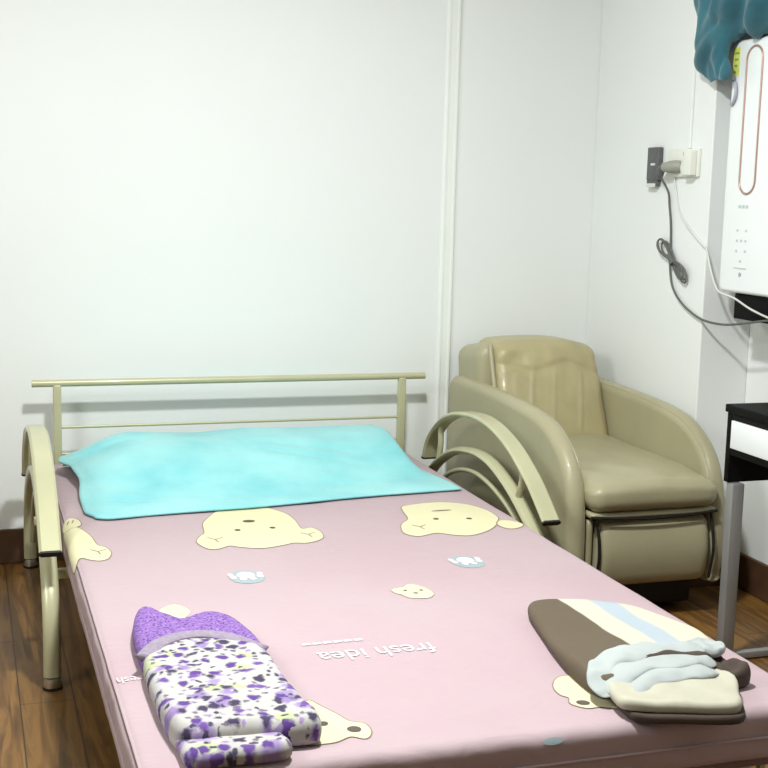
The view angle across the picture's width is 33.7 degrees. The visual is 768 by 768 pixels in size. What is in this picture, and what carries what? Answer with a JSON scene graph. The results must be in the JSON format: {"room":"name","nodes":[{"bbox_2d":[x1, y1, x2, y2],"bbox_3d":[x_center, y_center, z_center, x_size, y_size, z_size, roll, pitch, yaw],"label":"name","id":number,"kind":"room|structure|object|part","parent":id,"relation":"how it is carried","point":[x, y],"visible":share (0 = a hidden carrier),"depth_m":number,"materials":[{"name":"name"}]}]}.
{"room":"bedroom","nodes":[
{"label":"bedroom","id":0,"kind":"room"},
{"bbox_2d":[0,0,602,528],"bbox_3d":[-0.903,-0.693,4.094,4.016,2.550,0.100,-1,9,-18],"label":"wall","id":1,"kind":"structure","parent":0,"point":[189,188],"depth_m":4.23,"materials":[{"name":"white paint"}]},
{"bbox_2d":[0,528,64,563],"bbox_3d":[-0.999,0.522,4.192,3.640,0.114,0.014,-1,9,-18],"label":"baseboard","id":2,"kind":"structure","parent":1,"relation":"attached to","point":[11,540],"depth_m":4.12,"materials":[{"name":"brown wood"}]},
{"bbox_2d":[433,0,461,474],"bbox_3d":[0.228,-0.766,4.397,0.052,2.436,0.014,-1,9,-18],"label":"pipe","id":3,"kind":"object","parent":1,"relation":"attached to","point":[454,7],"depth_m":4.42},
{"bbox_2d":[0,560,767,767],"bbox_3d":[0.014,1.067,1.426,4.016,0.100,6.200,-1,9,-18],"label":"floor","id":4,"kind":"structure","parent":0,"point":[68,727],"depth_m":3.22,"materials":[{"name":"laminate"}]},
{"bbox_2d":[21,372,767,767],"bbox_3d":[-0.144,0.440,3.185,1.386,0.615,2.337,-1,9,-18],"label":"bed","id":5,"kind":"object","parent":4,"relation":"on","point":[41,510],"visible":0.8,"depth_m":3.77,"materials":[{"name":"beige paint"}]},
{"bbox_3d":[-0.963,0.442,3.561,0.015,0.267,0.972,-1,9,-18],"label":"arch rod","id":6,"kind":"part","parent":5,"relation":"part of","materials":[{"name":"beige paint"}]},
{"bbox_3d":[-0.970,0.437,3.569,0.042,0.407,1.078,-1,9,-18],"label":"arch leg","id":7,"kind":"part","parent":5,"relation":"part of","materials":[{"name":"beige paint"}]},
{"bbox_3d":[-1.037,0.199,4.030,0.025,0.398,0.026,-1,9,-18],"label":"headboard post","id":8,"kind":"part","parent":5,"relation":"part of","materials":[{"name":"beige metal"}]},
{"bbox_3d":[-0.255,0.483,3.525,1.330,0.025,0.024,-1,9,-18],"label":"cross rail","id":9,"kind":"part","parent":5,"relation":"part of","materials":[{"name":"beige metal"}]},
{"bbox_3d":[-0.482,-0.015,4.181,1.304,0.023,0.023,-1,9,-18],"label":"headboard rail","id":10,"kind":"part","parent":5,"relation":"part of","materials":[{"name":"beige metal"}]},
{"bbox_3d":[-0.489,0.125,4.200,1.149,0.009,0.009,-1,9,-18],"label":"headboard rail","id":11,"kind":"part","parent":5,"relation":"part of","materials":[{"name":"beige metal"}]},
{"bbox_3d":[0.057,0.174,4.389,0.025,0.398,0.026,-1,9,-18],"label":"headboard post","id":12,"kind":"part","parent":5,"relation":"part of","materials":[{"name":"beige metal"}]},
{"bbox_2d":[54,453,767,767],"bbox_3d":[-0.147,0.455,3.131,1.207,0.103,2.289,-1,9,-18],"label":"mattress","id":13,"kind":"object","parent":5,"relation":"on","point":[403,620],"visible":0.78,"depth_m":2.59,"materials":[{"name":"pink fabric"}]},
{"bbox_2d":[132,606,321,767],"bbox_3d":[-0.306,0.503,2.248,0.250,0.050,0.693,-1,9,-18],"label":"folded clothes","id":14,"kind":"object","parent":13,"relation":"on","point":[217,694],"visible":1,"depth_m":2.09,"materials":[{"name":"purple fabric"}]},
{"bbox_2d":[59,425,460,519],"bbox_3d":[-0.383,0.237,3.821,1.132,0.109,0.741,-1,9,-18],"label":"pillow","id":15,"kind":"object","parent":13,"relation":"on","point":[122,475],"visible":1,"depth_m":3.77,"materials":[{"name":"teal fabric"}]},
{"bbox_2d":[528,599,750,724],"bbox_3d":[0.486,0.495,2.410,0.323,0.058,0.618,0,9,-9],"label":"folded clothes","id":16,"kind":"object","parent":13,"relation":"on","point":[655,668],"visible":1,"depth_m":2.29,"materials":[{"name":"fabric"}]},
{"bbox_3d":[0.300,0.413,3.976,0.015,0.267,0.972,-1,9,-18],"label":"arch rod","id":17,"kind":"part","parent":5,"relation":"part of","materials":[{"name":"beige paint"}]},
{"bbox_3d":[0.293,0.408,3.983,0.042,0.407,1.078,-1,9,-18],"label":"arch leg","id":18,"kind":"part","parent":5,"relation":"part of","materials":[{"name":"beige paint"}]},
{"bbox_2d":[447,335,723,603],"bbox_3d":[0.617,0.252,4.138,0.521,0.745,1.076,-1,9,-18],"label":"armchair","id":19,"kind":"object","parent":4,"relation":"on","point":[633,482],"visible":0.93,"depth_m":3.83,"materials":[{"name":"beige leather"}]},
{"bbox_3d":[0.497,0.125,4.444,0.440,0.581,0.274,-1,9,-18],"label":"backrest","id":20,"kind":"part","parent":19,"relation":"part of","materials":[{"name":"beige leather"}]},
{"bbox_3d":[0.393,0.320,4.090,0.062,0.592,1.044,-1,9,-18],"label":"arm","id":21,"kind":"part","parent":19,"relation":"part of","materials":[{"name":"beige leather"}]},
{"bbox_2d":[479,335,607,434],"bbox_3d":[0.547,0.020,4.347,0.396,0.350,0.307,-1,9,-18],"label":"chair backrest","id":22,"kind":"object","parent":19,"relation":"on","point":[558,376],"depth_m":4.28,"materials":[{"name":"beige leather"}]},
{"bbox_3d":[0.670,0.260,3.988,0.416,0.107,0.760,-1,9,-18],"label":"seat","id":23,"kind":"part","parent":19,"relation":"part of","materials":[{"name":"beige leather"}]},
{"bbox_3d":[0.752,0.359,3.748,0.407,0.019,0.192,-1,9,-18],"label":"seat trim","id":24,"kind":"part","parent":19,"relation":"part of","materials":[{"name":"beige leather"}]},
{"bbox_3d":[0.828,0.309,4.233,0.063,0.592,1.044,-1,9,-18],"label":"arm","id":25,"kind":"part","parent":19,"relation":"part of","materials":[{"name":"beige leather"}]},
{"bbox_2d":[716,402,767,657],"bbox_3d":[1.183,0.436,3.159,0.424,0.697,0.612,-1,9,-18],"label":"side table","id":26,"kind":"object","parent":4,"relation":"on","point":[746,453],"visible":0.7,"depth_m":3.34,"materials":[{"name":"black paint"}]},
{"bbox_3d":[0.920,0.502,3.378,0.036,0.489,0.030,-1,9,-18],"label":"leg","id":27,"kind":"part","parent":26,"relation":"part of","materials":[{"name":"grey metal"}]},
{"bbox_3d":[1.099,0.162,3.400,0.412,0.185,0.020,-1,9,-18],"label":"panel","id":28,"kind":"part","parent":26,"relation":"part of","materials":[{"name":"black paint"}]},
{"bbox_3d":[1.010,0.174,3.047,0.022,0.110,0.587,-1,9,-18],"label":"frame","id":29,"kind":"part","parent":26,"relation":"part of","materials":[{"name":"black paint"}]},
{"bbox_3d":[0.993,0.171,3.055,0.008,0.073,0.543,-1,9,-18],"label":"drawer","id":30,"kind":"part","parent":26,"relation":"part of","materials":[{"name":"white wood"}]},
{"bbox_2d":[586,0,752,533],"bbox_3d":[0.961,-0.669,4.257,0.176,2.550,0.763,-1,9,-18],"label":"wall","id":31,"kind":"structure","parent":0,"point":[641,338],"depth_m":4.15,"materials":[{"name":"white paint"}]},
{"bbox_2d":[646,147,662,186],"bbox_3d":[0.887,-0.711,4.159,0.020,0.129,0.072,-1,9,-18],"label":"plug adapter","id":32,"kind":"object","parent":31,"relation":"attached to","point":[655,154],"visible":0.96,"depth_m":4.15,"materials":[{"name":"grey plastic"}]},
{"bbox_2d":[667,148,700,176],"bbox_3d":[0.934,-0.696,3.995,0.034,0.087,0.180,-1,9,-18],"label":"wall socket","id":33,"kind":"object","parent":31,"relation":"attached to","point":[691,158],"visible":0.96,"depth_m":3.93,"materials":[{"name":"beige plastic"}]},
{"bbox_2d":[656,160,767,325],"bbox_3d":[0.999,-0.430,3.854,0.050,0.500,0.629,-2,9,-24],"label":"cable","id":34,"kind":"object","parent":33,"relation":"attached to","point":[673,166],"visible":1,"depth_m":4.04,"materials":[{"name":"grey plastic"}]},
{"bbox_2d":[673,177,767,318],"bbox_3d":[1.028,-0.412,3.800,0.019,0.415,0.622,-2,9,-21],"label":"cable","id":35,"kind":"object","parent":33,"relation":"attached to","point":[676,194],"visible":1,"depth_m":3.88,"materials":[{"name":"white plastic"}]},
{"bbox_2d":[687,12,696,148],"bbox_3d":[0.971,-1.309,3.885,0.008,1.156,0.014,-1,9,-18],"label":"duct","id":36,"kind":"object","parent":31,"relation":"attached to","point":[693,79],"visible":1,"depth_m":3.94,"materials":[{"name":"white plastic"}]},
{"bbox_2d":[740,323,767,564],"bbox_3d":[1.907,-0.286,1.842,0.100,2.550,6.000,-1,9,-18],"label":"wall","id":37,"kind":"structure","parent":0,"point":[754,531],"depth_m":3.97,"materials":[{"name":"white paint"}]},
{"bbox_2d":[690,562,721,587],"bbox_3d":[1.038,0.593,4.067,0.176,0.114,0.014,-1,9,-18],"label":"baseboard","id":38,"kind":"structure","parent":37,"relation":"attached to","point":[698,582],"depth_m":4.06,"materials":[{"name":"brown wood"}]},
{"bbox_2d":[719,36,767,296],"bbox_3d":[1.166,-0.619,3.630,0.178,0.739,0.437,-1,9,-18],"label":"water heater","id":39,"kind":"object","parent":37,"relation":"attached to","point":[744,253],"visible":1,"depth_m":3.70,"materials":[{"name":"white plastic"}]},
{"bbox_2d":[693,0,767,81],"bbox_3d":[1.109,-1.131,3.618,0.238,0.511,0.563,-4,10,-32],"label":"draped cloth","id":40,"kind":"object","parent":39,"relation":"on","point":[720,23],"visible":1,"depth_m":3.70,"materials":[{"name":"teal fabric"}]},
{"bbox_3d":[1.065,-0.765,3.679,0.007,0.429,0.085,-1,9,-18],"label":"slot trim","id":41,"kind":"part","parent":39,"relation":"part of","materials":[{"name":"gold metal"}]},
{"bbox_2d":[734,293,767,323],"bbox_3d":[1.178,-0.212,3.677,0.143,0.076,0.358,-1,9,-18],"label":"control box","id":42,"kind":"object","parent":37,"relation":"attached to","point":[759,304],"visible":0.94,"depth_m":3.74,"materials":[{"name":"black plastic"}]},
{"bbox_2d":[738,552,767,602],"bbox_3d":[1.942,0.976,1.645,0.014,0.114,5.237,-1,9,-18],"label":"baseboard","id":43,"kind":"structure","parent":37,"relation":"attached to","point":[753,573],"depth_m":3.98,"materials":[{"name":"brown wood"}]}
]}

